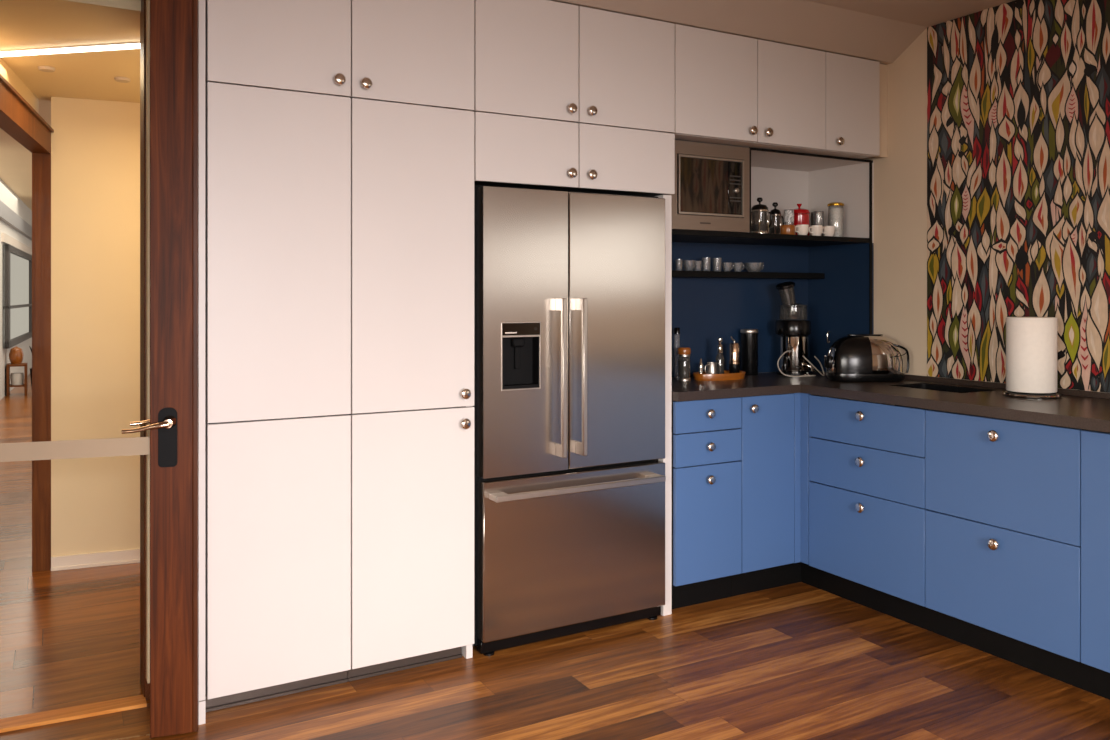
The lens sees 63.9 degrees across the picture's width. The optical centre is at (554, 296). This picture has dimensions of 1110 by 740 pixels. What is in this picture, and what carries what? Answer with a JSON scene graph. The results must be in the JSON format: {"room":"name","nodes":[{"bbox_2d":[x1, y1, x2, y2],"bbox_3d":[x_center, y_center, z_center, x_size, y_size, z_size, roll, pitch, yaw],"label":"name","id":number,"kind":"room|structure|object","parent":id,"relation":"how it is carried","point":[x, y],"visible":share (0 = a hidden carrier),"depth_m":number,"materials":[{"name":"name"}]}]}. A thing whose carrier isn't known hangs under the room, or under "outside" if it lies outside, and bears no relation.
{"room":"kitchen","nodes":[
{"label":"kitchen","id":0,"kind":"room"},
{"bbox_2d":[0,179,31,399],"bbox_3d":[-7.941,-0.090,12.916,0.100,2.900,9.000,0,0,-26],"label":"wall","id":1,"kind":"structure","parent":0,"point":[8,197],"depth_m":12.65,"materials":[{"name":"grey paint"}]},
{"bbox_2d":[0,200,31,240],"bbox_3d":[-7.869,-1.100,12.952,0.060,0.200,9.000,0,0,-26],"label":"trim","id":2,"kind":"structure","parent":1,"relation":"attached to","point":[8,216],"depth_m":12.78,"materials":[{"name":"grey paint"}]},
{"bbox_2d":[1,233,31,348],"bbox_3d":[-8.219,-0.070,13.671,0.070,1.540,4.300,0,0,-26],"label":"window","id":3,"kind":"structure","parent":1,"relation":"in","point":[17,257],"depth_m":13.21,"materials":[{"name":"grey glass"}]},
{"bbox_2d":[0,57,38,113],"bbox_3d":[-2.306,-0.910,3.643,0.050,0.164,1.800,0,0,-21],"label":"wall","id":4,"kind":"structure","parent":0,"point":[6,71],"depth_m":4.03,"materials":[{"name":"beige paint"}]},
{"bbox_2d":[0,74,53,153],"bbox_3d":[-2.229,-0.760,3.592,0.083,0.107,1.750,0,0,-21],"label":"trim","id":5,"kind":"structure","parent":4,"relation":"attached to","point":[16,120],"depth_m":3.84,"materials":[{"name":"brown wood"}]},
{"bbox_2d":[32,153,50,571],"bbox_3d":[-2.561,0.273,4.455,0.083,2.174,0.100,0,0,-21],"label":"trim","id":6,"kind":"structure","parent":4,"relation":"attached to","point":[41,163],"depth_m":4.41,"materials":[{"name":"brown walnut"}]},
{"bbox_2d":[0,100,50,210],"bbox_3d":[-6.170,-1.590,9.953,7.000,0.100,16.600,0,0,-29],"label":"ceiling","id":7,"kind":"structure","parent":0,"point":[15,159],"depth_m":10.32,"materials":[{"name":"beige paint"}]},
{"bbox_2d":[0,0,140,102],"bbox_3d":[-2.141,-1.041,3.796,1.790,0.098,1.907,0,0,-29],"label":"ceiling","id":8,"kind":"structure","parent":0,"point":[24,24],"depth_m":3.48,"materials":[{"name":"beige paint"}]},
{"bbox_2d":[38,66,55,71],"bbox_3d":[-2.207,-0.986,3.864,0.068,0.012,0.068,0,0,-29],"label":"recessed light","id":9,"kind":"object","parent":8,"relation":"attached to","point":[41,68],"visible":1,"depth_m":3.85,"materials":[{"name":"paint"}]},
{"bbox_2d":[0,42,139,56],"bbox_3d":[-1.914,-0.984,3.545,0.715,0.016,0.038,0,0,11],"label":"light strip","id":10,"kind":"object","parent":8,"relation":"attached to","point":[127,45],"visible":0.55,"depth_m":3.53,"materials":[{"name":"white plastic"}]},
{"bbox_2d":[114,77,130,82],"bbox_3d":[-1.970,-0.986,4.055,0.068,0.012,0.068,0,0,-29],"label":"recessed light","id":11,"kind":"object","parent":8,"relation":"attached to","point":[118,79],"visible":1,"depth_m":4.04,"materials":[{"name":"paint"}]},
{"bbox_2d":[51,97,139,556],"bbox_3d":[-2.083,0.180,4.650,0.950,2.360,0.120,0,0,-21],"label":"wall","id":12,"kind":"structure","parent":0,"point":[95,144],"depth_m":4.49,"materials":[{"name":"beige paint"}]},
{"bbox_2d":[51,548,139,570],"bbox_3d":[-2.126,1.327,4.557,0.798,0.066,0.022,0,0,-21],"label":"baseboard","id":13,"kind":"structure","parent":12,"relation":"attached to","point":[97,559],"depth_m":4.48,"materials":[{"name":"white paint"}]},
{"bbox_2d":[0,374,1109,739],"bbox_3d":[-4.373,1.410,7.522,7.750,0.100,22.600,0,0,-29],"label":"floor","id":14,"kind":"structure","parent":0,"point":[800,660],"depth_m":3.13,"materials":[{"name":"brown wood"}]},
{"bbox_2d":[6,363,27,395],"bbox_3d":[-7.426,1.145,12.287,0.240,0.430,0.300,0,0,-29],"label":"side table","id":15,"kind":"object","parent":14,"relation":"on","point":[8,385],"visible":0.99,"depth_m":12.20,"materials":[{"name":"brown wood"}]},
{"bbox_2d":[9,346,23,363],"bbox_3d":[-7.434,0.809,12.283,0.180,0.240,0.180,0,0,-29],"label":"vase","id":16,"kind":"object","parent":15,"relation":"on","point":[16,354],"visible":1,"depth_m":12.22,"materials":[{"name":"orange ceramic"}]},
{"bbox_2d":[9,384,23,386],"bbox_3d":[-7.426,1.230,12.287,0.180,0.020,0.280,0,0,-29],"label":"shelf","id":17,"kind":"object","parent":15,"relation":"attached to","point":[10,385],"depth_m":12.17,"materials":[{"name":"brown wood"}]},
{"bbox_2d":[10,373,23,384],"bbox_3d":[-7.416,1.139,12.270,0.160,0.160,0.160,0,0,-29],"label":"storage basket","id":18,"kind":"object","parent":15,"relation":"on","point":[16,378],"visible":1,"depth_m":12.21,"materials":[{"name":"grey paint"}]},
{"bbox_2d":[29,346,31,386],"bbox_3d":[-7.157,0.970,12.381,0.261,0.780,0.260,0,0,8],"label":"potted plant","id":19,"kind":"object","parent":14,"relation":"on","point":[29,346],"visible":0.05,"depth_m":12.30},
{"bbox_2d":[0,695,146,732],"bbox_3d":[-1.856,1.354,2.755,1.076,0.012,0.083,0,0,-25],"label":"trim","id":20,"kind":"structure","parent":14,"relation":"on","point":[13,723],"depth_m":2.88,"materials":[{"name":"brown wood"}]},
{"bbox_2d":[205,0,350,711],"bbox_3d":[-1.052,0.099,3.229,0.473,2.521,0.620,0,0,-29],"label":"tall cabinet","id":21,"kind":"object","parent":14,"relation":"on","point":[278,72],"visible":0.94,"depth_m":2.98,"materials":[{"name":"white laminate"}]},
{"bbox_2d":[348,0,473,681],"bbox_3d":[-0.641,0.099,3.460,0.468,2.522,0.620,0,0,-29],"label":"tall cabinet","id":22,"kind":"object","parent":14,"relation":"on","point":[412,96],"visible":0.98,"depth_m":3.21,"materials":[{"name":"white laminate"}]},
{"bbox_2d":[473,184,665,655],"bbox_3d":[-0.034,0.467,3.763,0.871,1.786,0.666,0,0,-29],"label":"refrigerator","id":23,"kind":"object","parent":14,"relation":"on","point":[569,406],"visible":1,"depth_m":3.50,"materials":[{"name":"metal"}]},
{"bbox_2d":[656,195,671,615],"bbox_3d":[0.341,0.464,4.042,0.044,1.792,0.568,0,0,-29],"label":"end panel","id":24,"kind":"object","parent":14,"relation":"on","point":[666,609],"visible":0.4,"depth_m":3.80,"materials":[{"name":"white laminate"}]},
{"bbox_2d":[672,397,741,608],"bbox_3d":[0.553,0.904,4.091,0.367,0.912,0.550,0,0,-29],"label":"base cabinet","id":25,"kind":"object","parent":14,"relation":"on","point":[706,434],"visible":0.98,"depth_m":3.88,"materials":[{"name":"blue laminate"}]},
{"bbox_2d":[731,393,819,596],"bbox_3d":[0.911,0.904,4.283,0.443,0.912,0.566,0,0,-29],"label":"base cabinet","id":26,"kind":"object","parent":14,"relation":"on","point":[775,428],"visible":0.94,"depth_m":4.07,"materials":[{"name":"blue laminate"}]},
{"bbox_2d":[809,395,935,632],"bbox_3d":[1.576,0.907,3.971,0.640,0.906,0.628,0,0,-29],"label":"base cabinet","id":27,"kind":"object","parent":14,"relation":"on","point":[867,509],"visible":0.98,"depth_m":3.80,"materials":[{"name":"blue laminate"}]},
{"bbox_2d":[925,409,1091,692],"bbox_3d":[1.881,0.904,3.428,0.640,0.912,0.618,0,0,-29],"label":"base cabinet","id":28,"kind":"object","parent":14,"relation":"on","point":[1003,496],"visible":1,"depth_m":3.26,"materials":[{"name":"blue laminate"}]},
{"bbox_2d":[1081,429,1109,699],"bbox_3d":[2.184,0.904,2.890,0.640,0.912,0.616,0,0,-29],"label":"base cabinet","id":29,"kind":"object","parent":14,"relation":"on","point":[1095,445],"visible":0.96,"depth_m":2.97,"materials":[{"name":"blue laminate"}]},
{"bbox_2d":[550,0,1014,64],"bbox_3d":[0.612,-1.278,1.004,5.450,0.224,6.350,0,0,-29],"label":"ceiling","id":30,"kind":"structure","parent":0,"point":[880,31],"depth_m":3.97,"materials":[{"name":"paint"}]},
{"bbox_2d":[811,1,1106,404],"bbox_3d":[2.951,0.030,2.302,0.100,2.660,6.320,0,0,-29],"label":"wall","id":31,"kind":"structure","parent":0,"point":[900,178],"depth_m":4.38,"materials":[{"name":"beige paint"}]},
{"bbox_2d":[927,0,1109,392],"bbox_3d":[2.175,-0.454,3.573,0.005,1.672,1.596,0,0,-29],"label":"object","id":32,"kind":"object","parent":31,"relation":"attached to","point":[1018,91],"visible":0.99,"depth_m":3.87,"materials":[{"name":"paper"}]},
{"bbox_3d":[-0.001,0.085,4.256,3.330,2.550,0.100,0,0,-29],"label":"wall","id":33,"kind":"structure","parent":0,"visible":0},
{"bbox_2d":[474,112,674,195],"bbox_3d":[-0.031,-0.564,3.803,0.928,0.259,0.620,0,0,-29],"label":"upper cabinet","id":34,"kind":"object","parent":33,"relation":"attached to","point":[510,151],"visible":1,"depth_m":3.53,"materials":[{"name":"white laminate"}]},
{"bbox_2d":[474,0,674,132],"bbox_3d":[-0.031,-0.928,3.803,0.928,0.467,0.620,0,0,-29],"label":"upper cabinet","id":35,"kind":"object","parent":33,"relation":"attached to","point":[540,59],"visible":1,"depth_m":3.53,"materials":[{"name":"white laminate"}]},
{"bbox_2d":[673,24,824,152],"bbox_3d":[0.761,-0.928,4.248,0.886,0.467,0.620,0,0,-29],"label":"upper cabinet","id":36,"kind":"object","parent":33,"relation":"attached to","point":[731,90],"visible":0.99,"depth_m":3.99,"materials":[{"name":"white laminate"}]},
{"bbox_2d":[808,52,886,158],"bbox_3d":[1.349,-0.928,4.579,0.458,0.467,0.620,0,0,-29],"label":"upper cabinet","id":37,"kind":"object","parent":33,"relation":"attached to","point":[855,88],"visible":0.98,"depth_m":4.32,"materials":[{"name":"white laminate"}]},
{"bbox_3d":[-2.260,0.060,2.693,2.100,2.600,0.410,0,0,-29],"label":"wall door","id":38,"kind":"structure","parent":0,"visible":0},
{"bbox_2d":[140,0,149,699],"bbox_3d":[-1.397,0.130,3.044,0.025,2.460,0.205,0,0,-29],"label":"door frame","id":39,"kind":"structure","parent":38,"relation":"attached to","point":[145,687],"depth_m":2.99,"materials":[{"name":"brown wood"}]},
{"bbox_2d":[199,0,205,724],"bbox_3d":[-1.191,0.097,2.952,0.021,2.526,0.287,0,0,-29],"label":"door frame","id":40,"kind":"structure","parent":38,"relation":"attached to","point":[202,703],"depth_m":2.83,"materials":[{"name":"white laminate"}]},
{"bbox_2d":[0,0,198,737],"bbox_3d":[-1.571,0.128,2.645,0.950,2.456,0.191,0,0,-18],"label":"door","id":41,"kind":"structure","parent":40,"relation":"attached to","point":[172,446],"depth_m":2.75,"materials":[{"name":"walnut"},{"name":"clear glass"}]},
{"bbox_3d":[2.487,0.904,2.351,0.640,0.912,0.619,0,0,-29],"label":"base cabinet","id":42,"kind":"object","parent":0,"visible":0},
{"bbox_2d":[672,370,1109,431],"bbox_3d":[1.593,0.414,3.239,1.346,0.062,3.084,0,0,-29],"label":"countertop","id":43,"kind":"structure","parent":42,"relation":"on","point":[1081,409],"depth_m":3.69,"materials":[{"name":"grey stone"}]},
{"bbox_2d":[674,328,679,378],"bbox_3d":[0.598,0.280,4.363,0.029,0.253,0.029,0,0,-29],"label":"slim bottle","id":44,"kind":"object","parent":43,"relation":"on","point":[676,330],"visible":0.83,"depth_m":4.37,"materials":[{"name":"black plastic"}]},
{"bbox_2d":[677,347,690,381],"bbox_3d":[0.616,0.324,4.247,0.064,0.164,0.064,0,0,-29],"label":"pepper mill","id":45,"kind":"object","parent":43,"relation":"on","point":[683,365],"visible":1,"depth_m":4.22,"materials":[{"name":"glass"}]},
{"bbox_2d":[693,370,745,380],"bbox_3d":[0.809,0.390,4.378,0.304,0.033,0.167,0,0,-29],"label":"serving tray","id":46,"kind":"object","parent":43,"relation":"on","point":[726,376],"visible":0.92,"depth_m":4.30,"materials":[{"name":"orange wood"}]},
{"bbox_2d":[698,358,702,373],"bbox_3d":[0.708,0.349,4.322,0.026,0.100,0.026,0,0,-29],"label":"glass shaker","id":47,"kind":"object","parent":46,"relation":"on","point":[700,367],"visible":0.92,"depth_m":4.31,"materials":[{"name":"clear glass"}]},
{"bbox_2d":[704,362,716,373],"bbox_3d":[0.761,0.361,4.356,0.066,0.075,0.052,0,0,1],"label":"jug","id":48,"kind":"object","parent":46,"relation":"on","point":[711,366],"visible":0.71,"depth_m":4.34,"materials":[{"name":"metal"}]},
{"bbox_2d":[715,337,723,373],"bbox_3d":[0.813,0.300,4.393,0.042,0.198,0.042,0,0,-29],"label":"oil bottle","id":49,"kind":"object","parent":46,"relation":"on","point":[720,364],"visible":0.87,"depth_m":4.38,"materials":[{"name":"clear glass"}]},
{"bbox_2d":[729,336,739,373],"bbox_3d":[0.894,0.299,4.438,0.056,0.200,0.056,0,0,-29],"label":"grinder","id":50,"kind":"object","parent":46,"relation":"on","point":[734,363],"visible":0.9,"depth_m":4.42,"materials":[{"name":"silver metal"}]},
{"bbox_2d":[729,364,739,373],"bbox_3d":[0.894,0.367,4.438,0.052,0.063,0.052,0,0,-29],"label":"jar","id":51,"kind":"object","parent":50,"relation":"attached to","point":[733,368],"depth_m":4.42,"materials":[{"name":"glass"}]},
{"bbox_2d":[740,329,757,374],"bbox_3d":[1.007,0.288,4.610,0.092,0.237,0.092,0,0,-29],"label":"canister","id":52,"kind":"object","parent":43,"relation":"on","point":[749,337],"visible":0.94,"depth_m":4.57,"materials":[{"name":"black plastic"}]},
{"bbox_2d":[672,147,873,377],"bbox_3d":[0.936,-0.143,4.406,1.345,1.098,0.447,0,0,-29],"label":"open shelf unit","id":53,"kind":"object","parent":43,"relation":"on","point":[833,276],"visible":0.65,"depth_m":4.64,"materials":[{"name":"blue paint"}]},
{"bbox_2d":[675,259,682,270],"bbox_3d":[0.611,-0.153,4.382,0.036,0.056,0.036,0,0,-29],"label":"tumbler","id":54,"kind":"object","parent":53,"relation":"on","point":[675,259],"visible":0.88,"depth_m":4.37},
{"bbox_2d":[683,260,696,270],"bbox_3d":[0.666,-0.151,4.413,0.068,0.052,0.068,0,0,16],"label":"glass cup","id":55,"kind":"object","parent":53,"relation":"on","point":[694,261],"visible":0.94,"depth_m":4.40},
{"bbox_2d":[694,261,701,270],"bbox_3d":[0.713,-0.150,4.439,0.040,0.050,0.040,0,0,-29],"label":"tumbler","id":56,"kind":"object","parent":53,"relation":"on","point":[695,269],"visible":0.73,"depth_m":4.43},
{"bbox_2d":[702,258,710,270],"bbox_3d":[0.759,-0.160,4.465,0.045,0.068,0.045,0,0,-29],"label":"tumbler","id":57,"kind":"object","parent":53,"relation":"on","point":[702,258],"visible":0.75,"depth_m":4.46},
{"bbox_2d":[672,140,749,231],"bbox_3d":[0.593,-0.493,4.183,0.485,0.392,0.429,0,0,-29],"label":"microwave","id":58,"kind":"object","parent":53,"relation":"in","point":[712,181],"visible":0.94,"depth_m":4.01,"materials":[{"name":"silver metal"}]},
{"bbox_2d":[713,258,721,270],"bbox_3d":[0.820,-0.160,4.499,0.046,0.068,0.046,0,0,-29],"label":"tumbler","id":59,"kind":"object","parent":53,"relation":"on","point":[713,258],"visible":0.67,"depth_m":4.49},
{"bbox_2d":[722,262,733,270],"bbox_3d":[0.878,-0.148,4.535,0.052,0.046,0.060,0,0,24],"label":"glass cup","id":60,"kind":"object","parent":53,"relation":"on","point":[731,263],"visible":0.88,"depth_m":4.52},
{"bbox_2d":[733,263,742,271],"bbox_3d":[0.939,-0.148,4.569,0.054,0.046,0.062,0,0,23],"label":"glass cup","id":61,"kind":"object","parent":53,"relation":"on","point":[741,266],"visible":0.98,"depth_m":4.56,"materials":[{"name":"glass"}]},
{"bbox_2d":[744,263,763,271],"bbox_3d":[1.033,-0.149,4.620,0.099,0.048,0.099,0,0,16],"label":"glass bowl","id":62,"kind":"object","parent":53,"relation":"on","point":[760,267],"visible":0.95,"depth_m":4.60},
{"bbox_2d":[751,197,771,232],"bbox_3d":[1.000,-0.389,4.320,0.098,0.184,0.087,0,0,20],"label":"press","id":63,"kind":"object","parent":53,"relation":"on","point":[759,228],"visible":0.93,"depth_m":4.31,"materials":[{"name":"silver metal"}]},
{"bbox_2d":[769,202,783,233],"bbox_3d":[1.112,-0.385,4.482,0.059,0.177,0.071,0,0,44],"label":"press","id":64,"kind":"object","parent":53,"relation":"on","point":[775,212],"visible":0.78,"depth_m":4.46,"materials":[{"name":"silver metal"}]},
{"bbox_2d":[780,225,794,234],"bbox_3d":[1.131,-0.321,4.324,0.072,0.048,0.072,0,0,-29],"label":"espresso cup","id":65,"kind":"object","parent":53,"relation":"on","point":[784,229],"visible":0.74,"depth_m":4.29,"materials":[{"name":"orange ceramic"}]},
{"bbox_2d":[784,209,793,224],"bbox_3d":[1.160,-0.363,4.409,0.047,0.133,0.047,0,0,-29],"label":"spice jar","id":66,"kind":"object","parent":53,"relation":"on","point":[789,213],"visible":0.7,"depth_m":4.39,"materials":[{"name":"clear glass"}]},
{"bbox_2d":[789,204,809,234],"bbox_3d":[1.244,-0.384,4.531,0.106,0.174,0.106,0,0,-29],"label":"canister","id":67,"kind":"object","parent":53,"relation":"on","point":[801,215],"visible":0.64,"depth_m":4.49,"materials":[{"name":"ceramic"}]},
{"bbox_2d":[795,225,808,234],"bbox_3d":[1.208,-0.323,4.346,0.060,0.052,0.072,0,0,26],"label":"espresso cup","id":68,"kind":"object","parent":53,"relation":"on","point":[801,229],"visible":0.94,"depth_m":4.33,"materials":[{"name":"white ceramic"}]},
{"bbox_2d":[809,225,821,235],"bbox_3d":[1.288,-0.323,4.391,0.060,0.052,0.072,0,0,26],"label":"espresso cup","id":69,"kind":"object","parent":53,"relation":"on","point":[815,230],"visible":0.92,"depth_m":4.37,"materials":[{"name":"white ceramic"}]},
{"bbox_2d":[811,212,819,225],"bbox_3d":[1.373,-0.369,4.693,0.051,0.146,0.060,0,0,27],"label":"mug","id":70,"kind":"object","parent":53,"relation":"on","point":[812,213],"visible":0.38,"depth_m":4.68,"materials":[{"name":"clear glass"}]},
{"bbox_2d":[814,211,823,235],"bbox_3d":[1.352,-0.366,4.566,0.051,0.139,0.060,0,0,27],"label":"mug","id":71,"kind":"object","parent":53,"relation":"on","point":[815,212],"visible":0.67,"depth_m":4.56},
{"bbox_2d":[822,226,834,235],"bbox_3d":[1.363,-0.323,4.434,0.060,0.052,0.072,0,0,26],"label":"espresso cup","id":72,"kind":"object","parent":53,"relation":"on","point":[826,230],"visible":0.87,"depth_m":4.42,"materials":[{"name":"white ceramic"}]},
{"bbox_2d":[827,202,843,236],"bbox_3d":[1.443,-0.390,4.574,0.084,0.186,0.084,0,0,-29],"label":"glass jar","id":73,"kind":"object","parent":53,"relation":"on","point":[835,215],"visible":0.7,"depth_m":4.54,"materials":[{"name":"clear glass"}]},
{"bbox_2d":[775,282,814,375],"bbox_3d":[1.249,0.165,4.633,0.199,0.483,0.190,0,0,14],"label":"juicer","id":74,"kind":"object","parent":43,"relation":"on","point":[793,334],"visible":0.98,"depth_m":4.57,"materials":[{"name":"black plastic"}]},
{"bbox_2d":[779,303,807,319],"bbox_3d":[1.241,0.077,4.633,0.144,0.089,0.144,0,0,-29],"label":"bowl","id":75,"kind":"object","parent":74,"relation":"on","point":[804,308],"depth_m":4.66,"materials":[{"name":"clear glass"}]},
{"bbox_2d":[777,350,815,376],"bbox_3d":[1.206,0.339,4.491,0.222,0.131,0.062,0,0,-23],"label":"wire loop","id":76,"kind":"object","parent":43,"relation":"on","point":[788,350],"visible":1,"depth_m":4.46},
{"bbox_2d":[803,356,824,375],"bbox_3d":[1.308,0.351,4.512,0.126,0.106,0.035,0,0,-10],"label":"wire loop","id":77,"kind":"object","parent":43,"relation":"on","point":[803,356],"visible":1,"depth_m":4.50,"materials":[{"name":"silver metal"}]},
{"bbox_2d":[824,334,908,381],"bbox_3d":[1.501,0.295,4.302,0.391,0.223,0.192,0,0,0],"label":"toaster","id":78,"kind":"object","parent":43,"relation":"on","point":[852,357],"visible":1,"depth_m":4.22,"materials":[{"name":"silver metal"}]},
{"bbox_2d":[890,383,994,409],"bbox_3d":[1.719,0.488,3.961,0.236,0.164,0.376,0,0,-29],"label":"sink basin","id":79,"kind":"object","parent":43,"relation":"in","point":[947,388],"visible":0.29,"depth_m":4.07,"materials":[{"name":"metal"}]},
{"bbox_2d":[1002,390,1060,398],"bbox_3d":[1.941,0.246,3.627,0.214,0.320,0.214,0,0,-29],"label":"paper towel holder","id":80,"kind":"object","parent":43,"relation":"on","point":[1007,393],"visible":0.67,"depth_m":3.55,"materials":[{"name":"silver metal"}]},
{"bbox_2d":[1006,317,1056,392],"bbox_3d":[1.941,0.235,3.627,0.185,0.300,0.185,0,0,-29],"label":"paper towel roll","id":81,"kind":"object","parent":80,"relation":"on","point":[1031,342],"visible":1,"depth_m":3.55,"materials":[{"name":"white paper"}]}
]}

